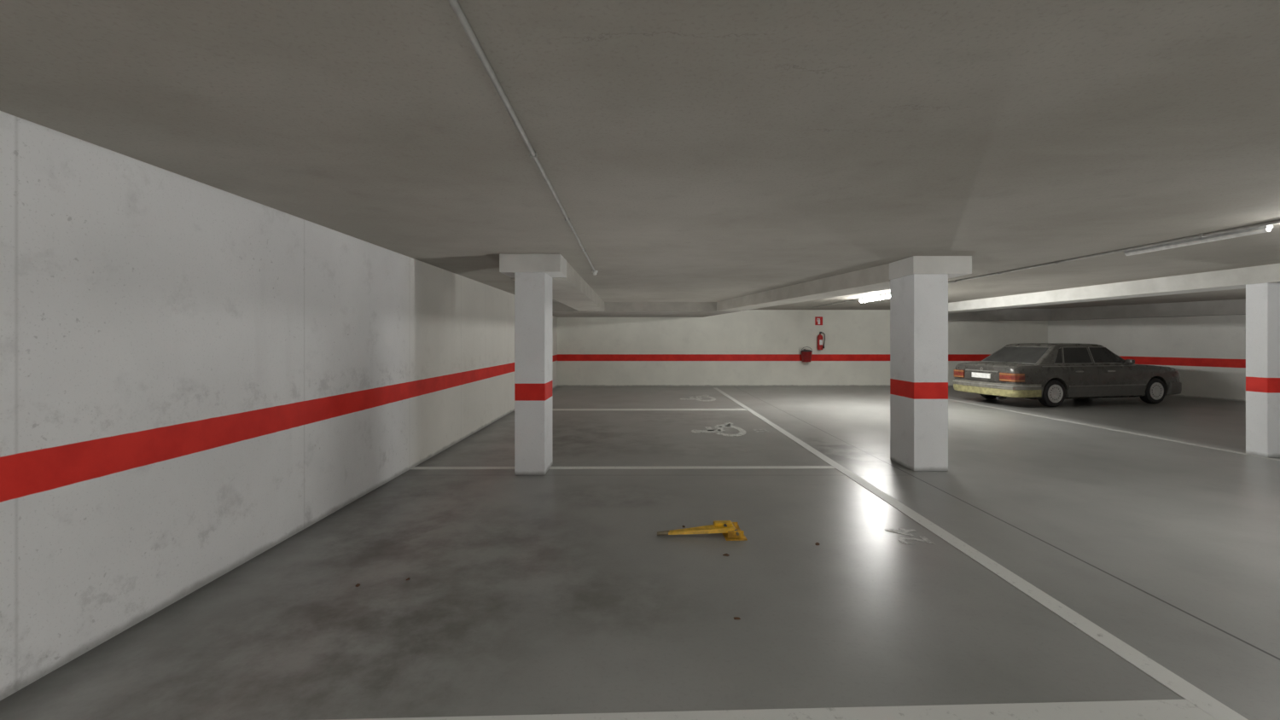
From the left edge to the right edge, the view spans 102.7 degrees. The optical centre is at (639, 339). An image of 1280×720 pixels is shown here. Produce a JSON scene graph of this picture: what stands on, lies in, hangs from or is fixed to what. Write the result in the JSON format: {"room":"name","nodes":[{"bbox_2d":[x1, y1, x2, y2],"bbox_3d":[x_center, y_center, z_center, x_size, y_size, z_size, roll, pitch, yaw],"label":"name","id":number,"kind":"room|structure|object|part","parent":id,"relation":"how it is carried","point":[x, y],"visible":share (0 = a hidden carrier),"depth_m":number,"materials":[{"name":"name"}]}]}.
{"room":"parking garage","nodes":[
{"label":"parking garage","id":0,"kind":"room"},
{"bbox_2d":[0,110,557,700],"bbox_3d":[-2.755,0.275,5.200,0.200,2.450,22.400,0,0,0],"label":"wall","id":1,"kind":"structure","parent":0,"point":[195,376],"depth_m":2.94,"materials":[{"name":"paint"}]},
{"bbox_2d":[0,0,1279,309],"bbox_3d":[9.419,-1.050,5.200,24.147,0.200,22.400,0,0,0],"label":"ceiling","id":2,"kind":"structure","parent":0,"point":[693,150],"depth_m":2.24,"materials":[{"name":"concrete"}]},
{"bbox_2d":[448,0,595,272],"bbox_3d":[-0.507,-0.938,0.750,0.034,0.026,12.502,0,0,-1],"label":"conduit","id":3,"kind":"object","parent":2,"relation":"attached to","point":[454,4],"visible":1,"depth_m":1.96,"materials":[{"name":"grey metal"}]},
{"bbox_2d":[511,261,604,311],"bbox_3d":[-1.222,-0.838,9.575,0.675,0.225,6.850,0,0,0],"label":"ceiling beam","id":4,"kind":"structure","parent":2,"relation":"attached to","point":[573,291],"depth_m":8.43,"materials":[{"name":"concrete"}]},
{"bbox_2d":[552,302,737,317],"bbox_3d":[-0.052,-0.834,14.700,5.205,0.233,3.400,0,0,0],"label":"ceiling soffit","id":5,"kind":"structure","parent":2,"relation":"attached to","point":[611,309],"depth_m":13.00,"materials":[{"name":"concrete"}]},
{"bbox_2d":[716,263,890,311],"bbox_3d":[2.830,-0.838,9.692,0.620,0.225,6.823,0,0,-10],"label":"ceiling beam","id":6,"kind":"structure","parent":2,"relation":"attached to","point":[876,278],"depth_m":8.29,"materials":[{"name":"concrete"}]},
{"bbox_2d":[859,294,890,302],"bbox_3d":[5.130,-0.901,10.900,0.110,0.097,1.900,0,0,0],"label":"lamp","id":7,"kind":"object","parent":2,"relation":"attached to","point":[887,296],"visible":0.5,"depth_m":11.06,"materials":[{"name":"grey plastic"}]},
{"bbox_2d":[812,219,1279,308],"bbox_3d":[5.060,-0.934,4.750,0.050,0.032,20.500,0,0,0],"label":"conduit","id":8,"kind":"object","parent":2,"relation":"attached to","point":[1274,222],"visible":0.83,"depth_m":5.32,"materials":[{"name":"grey metal"}]},
{"bbox_2d":[948,298,1245,320],"bbox_3d":[14.663,-0.775,10.630,4.010,0.350,16.453,0,0,-35],"label":"ceiling soffit","id":9,"kind":"structure","parent":2,"relation":"attached to","point":[1230,306],"depth_m":14.32,"materials":[{"name":"concrete"}]},
{"bbox_2d":[948,263,1279,313],"bbox_3d":[8.260,-0.838,8.900,0.580,0.225,13.800,0,0,0],"label":"ceiling beam","id":10,"kind":"structure","parent":2,"relation":"attached to","point":[1238,278],"depth_m":8.25,"materials":[{"name":"white concrete"}]},
{"bbox_2d":[1123,224,1273,255],"bbox_3d":[5.200,-0.920,4.850,0.056,0.060,1.250,0,0,0],"label":"lamp","id":11,"kind":"object","parent":2,"relation":"attached to","point":[1267,228],"visible":0.83,"depth_m":4.71,"materials":[{"name":"grey plastic"}]},
{"bbox_2d":[0,386,1279,719],"bbox_3d":[9.419,1.600,5.200,24.147,0.200,22.400,0,0,0],"label":"floor","id":12,"kind":"structure","parent":0,"point":[558,591],"depth_m":3.27,"materials":[{"name":"concrete"}]},
{"bbox_2d":[499,253,566,475],"bbox_3d":[-1.216,0.275,5.900,0.677,2.450,0.500,0,0,0],"label":"concrete pillar","id":13,"kind":"structure","parent":12,"relation":"on","point":[532,273],"depth_m":5.66,"materials":[{"name":"paint"}]},
{"bbox_2d":[410,465,834,469],"bbox_3d":[-0.190,1.498,5.985,4.931,0.002,0.110,0,0,0],"label":"parking line","id":14,"kind":"object","parent":12,"relation":"on","point":[712,467],"visible":1,"depth_m":5.97,"materials":[{"name":"white paint"}]},
{"bbox_2d":[552,408,746,410],"bbox_3d":[-0.193,1.498,10.940,4.928,0.002,0.270,0,0,-1],"label":"parking line","id":15,"kind":"object","parent":12,"relation":"on","point":[552,409],"visible":0.79,"depth_m":10.89,"materials":[{"name":"white paint"}]},
{"bbox_2d":[679,394,715,401],"bbox_3d":[1.685,1.498,13.169,0.921,0.003,1.380,0,0,36],"label":"wheelchair symbol","id":16,"kind":"object","parent":12,"relation":"on","point":[699,398],"visible":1,"depth_m":12.92,"materials":[{"name":"paint"}]},
{"bbox_2d":[657,520,747,541],"bbox_3d":[0.462,1.458,3.930,0.666,0.085,0.260,0,0,-3],"label":"barrier","id":17,"kind":"object","parent":12,"relation":"on","point":[730,531],"visible":1,"depth_m":3.90,"materials":[{"name":"yellow metal"}]},
{"bbox_3d":[0.470,1.461,3.931,0.510,0.052,0.124,0,0,-3],"label":"arm","id":18,"kind":"part","parent":17,"relation":"part of","materials":[{"name":"yellow metal"}]},
{"bbox_3d":[0.715,1.470,3.944,0.160,0.060,0.260,0,0,-3],"label":"plate","id":19,"kind":"part","parent":17,"relation":"part of","materials":[{"name":"yellow metal"}]},
{"bbox_2d":[691,422,745,436],"bbox_3d":[1.484,1.498,8.543,0.867,0.003,1.265,0,0,39],"label":"wheelchair symbol","id":20,"kind":"object","parent":12,"relation":"on","point":[719,428],"visible":1,"depth_m":8.43,"materials":[{"name":"paint"}]},
{"bbox_2d":[326,699,1216,719],"bbox_3d":[-0.190,1.498,1.990,4.936,0.002,0.120,0,0,-2],"label":"parking line","id":21,"kind":"object","parent":12,"relation":"on","point":[1160,709],"visible":1,"depth_m":2.05,"materials":[{"name":"paint"}]},
{"bbox_2d":[884,528,935,544],"bbox_3d":[2.045,1.498,3.901,0.234,0.002,0.314,0,0,0],"label":"bay number","id":22,"kind":"object","parent":12,"relation":"on","point":[901,531],"visible":1,"depth_m":3.86,"materials":[{"name":"paint"}]},
{"bbox_2d":[889,256,971,471],"bbox_3d":[3.435,0.275,6.095,0.670,2.450,0.570,0,0,0],"label":"concrete pillar","id":23,"kind":"structure","parent":12,"relation":"on","point":[918,284],"depth_m":5.82,"materials":[{"name":"paint"}]},
{"bbox_2d":[713,387,1248,719],"bbox_3d":[2.333,1.498,7.450,0.125,0.004,16.900,0,0,0],"label":"parking line","id":24,"kind":"object","parent":12,"relation":"on","point":[1209,705],"visible":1,"depth_m":2.82,"materials":[{"name":"paint"}]},
{"bbox_2d":[952,343,1181,407],"bbox_3d":[10.304,0.795,12.433,4.961,1.409,1.960,0,0,-12],"label":"parked car","id":25,"kind":"object","parent":12,"relation":"on","point":[1050,374],"visible":1,"depth_m":11.65,"materials":[{"name":"paint"}]},
{"bbox_3d":[7.962,0.836,11.956,0.020,0.113,0.510,0,0,-12],"label":"number plate","id":26,"kind":"part","parent":25,"relation":"part of","materials":[{"name":"white metal"}]},
{"bbox_3d":[7.976,0.728,11.959,0.039,0.024,0.882,0,0,-11],"label":"plate trim","id":27,"kind":"part","parent":25,"relation":"part of","materials":[{"name":"silver metal"}]},
{"bbox_3d":[7.983,0.834,11.961,0.024,0.235,0.941,0,0,-11],"label":"trunk panel","id":28,"kind":"part","parent":25,"relation":"part of","materials":[{"name":"paint"}]},
{"bbox_3d":[8.253,1.023,12.015,0.775,0.022,1.824,0,0,-12],"label":"bumper trim","id":29,"kind":"part","parent":25,"relation":"part of","materials":[{"name":"silver metal"}]},
{"bbox_2d":[999,372,1024,375],"bbox_3d":[8.168,0.767,11.266,0.178,0.035,0.467,0,0,-42],"label":"tail lamp","id":30,"kind":"object","parent":25,"relation":"on","point":[1000,374],"depth_m":11.19,"materials":[{"name":"orange plastic"}]},
{"bbox_2d":[999,374,1024,378],"bbox_3d":[8.168,0.811,11.266,0.178,0.035,0.467,0,0,-42],"label":"tail lamp","id":31,"kind":"object","parent":25,"relation":"on","point":[1000,375],"depth_m":11.18,"materials":[{"name":"plastic"}]},
{"bbox_2d":[999,377,1024,379],"bbox_3d":[8.168,0.855,11.266,0.178,0.035,0.467,0,0,-42],"label":"tail lamp","id":32,"kind":"object","parent":25,"relation":"on","point":[1000,378],"depth_m":11.18,"materials":[{"name":"plastic"}]},
{"bbox_2d":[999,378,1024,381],"bbox_3d":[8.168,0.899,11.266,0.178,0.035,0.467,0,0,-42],"label":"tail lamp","id":33,"kind":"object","parent":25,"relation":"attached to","point":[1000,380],"depth_m":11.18,"materials":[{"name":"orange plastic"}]},
{"bbox_3d":[8.949,0.362,12.157,0.594,0.391,1.437,0,0,-12],"label":"window trim","id":34,"kind":"part","parent":25,"relation":"part of","materials":[{"name":"black glass"}]},
{"bbox_3d":[10.158,0.598,11.558,2.646,0.011,0.027,0,0,-12],"label":"belt trim","id":35,"kind":"part","parent":25,"relation":"part of","materials":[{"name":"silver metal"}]},
{"bbox_3d":[10.781,0.359,11.814,0.915,0.380,0.149,0,0,-12],"label":"window trim","id":36,"kind":"part","parent":25,"relation":"part of","materials":[{"name":"silver metal"}]},
{"bbox_2d":[1122,359,1134,364],"bbox_3d":[11.185,0.510,11.722,0.098,0.118,0.216,0,0,-12],"label":"mirror","id":37,"kind":"object","parent":25,"relation":"on","point":[1127,361],"depth_m":11.68,"materials":[{"name":"paint"}]},
{"bbox_2d":[948,398,1279,460],"bbox_3d":[7.850,1.498,9.250,0.100,0.002,8.507,0,0,-2],"label":"parking line","id":38,"kind":"object","parent":12,"relation":"on","point":[948,398],"visible":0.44,"depth_m":8.06,"materials":[{"name":"paint"}]},
{"bbox_2d":[1245,282,1279,457],"bbox_3d":[8.235,0.388,6.620,0.530,2.225,0.240,0,0,0],"label":"concrete pillar","id":39,"kind":"structure","parent":12,"relation":"on","point":[1262,299],"depth_m":6.55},
{"bbox_2d":[557,309,1047,386],"bbox_3d":[5.207,0.275,16.500,15.725,2.450,0.200,0,0,0],"label":"wall","id":40,"kind":"structure","parent":0,"point":[748,347],"depth_m":16.40,"materials":[{"name":"white paint"}]},
{"bbox_2d":[800,346,812,361],"bbox_3d":[5.270,0.467,16.216,0.356,0.486,0.368,0,0,0],"label":"bucket","id":41,"kind":"object","parent":40,"relation":"attached to","point":[805,354],"visible":1,"depth_m":16.09,"materials":[{"name":"red metal"}]},
{"bbox_2d":[814,316,822,325],"bbox_3d":[5.730,-0.595,16.393,0.240,0.270,0.013,0,0,0],"label":"sign","id":42,"kind":"object","parent":40,"relation":"attached to","point":[818,320],"visible":1,"depth_m":16.39,"materials":[{"name":"red plastic"}]},
{"bbox_2d":[817,331,825,349],"bbox_3d":[5.740,0.043,16.281,0.196,0.575,0.226,0,0,-45],"label":"fire extinguisher","id":43,"kind":"object","parent":40,"relation":"attached to","point":[820,346],"visible":1,"depth_m":16.23,"materials":[{"name":"red metal"}]},
{"bbox_2d":[1047,314,1245,401],"bbox_3d":[17.381,0.275,5.200,0.187,2.450,24.002,0,0,-21],"label":"wall","id":44,"kind":"structure","parent":0,"point":[1208,352],"depth_m":13.36,"materials":[{"name":"white paint"}]}
]}

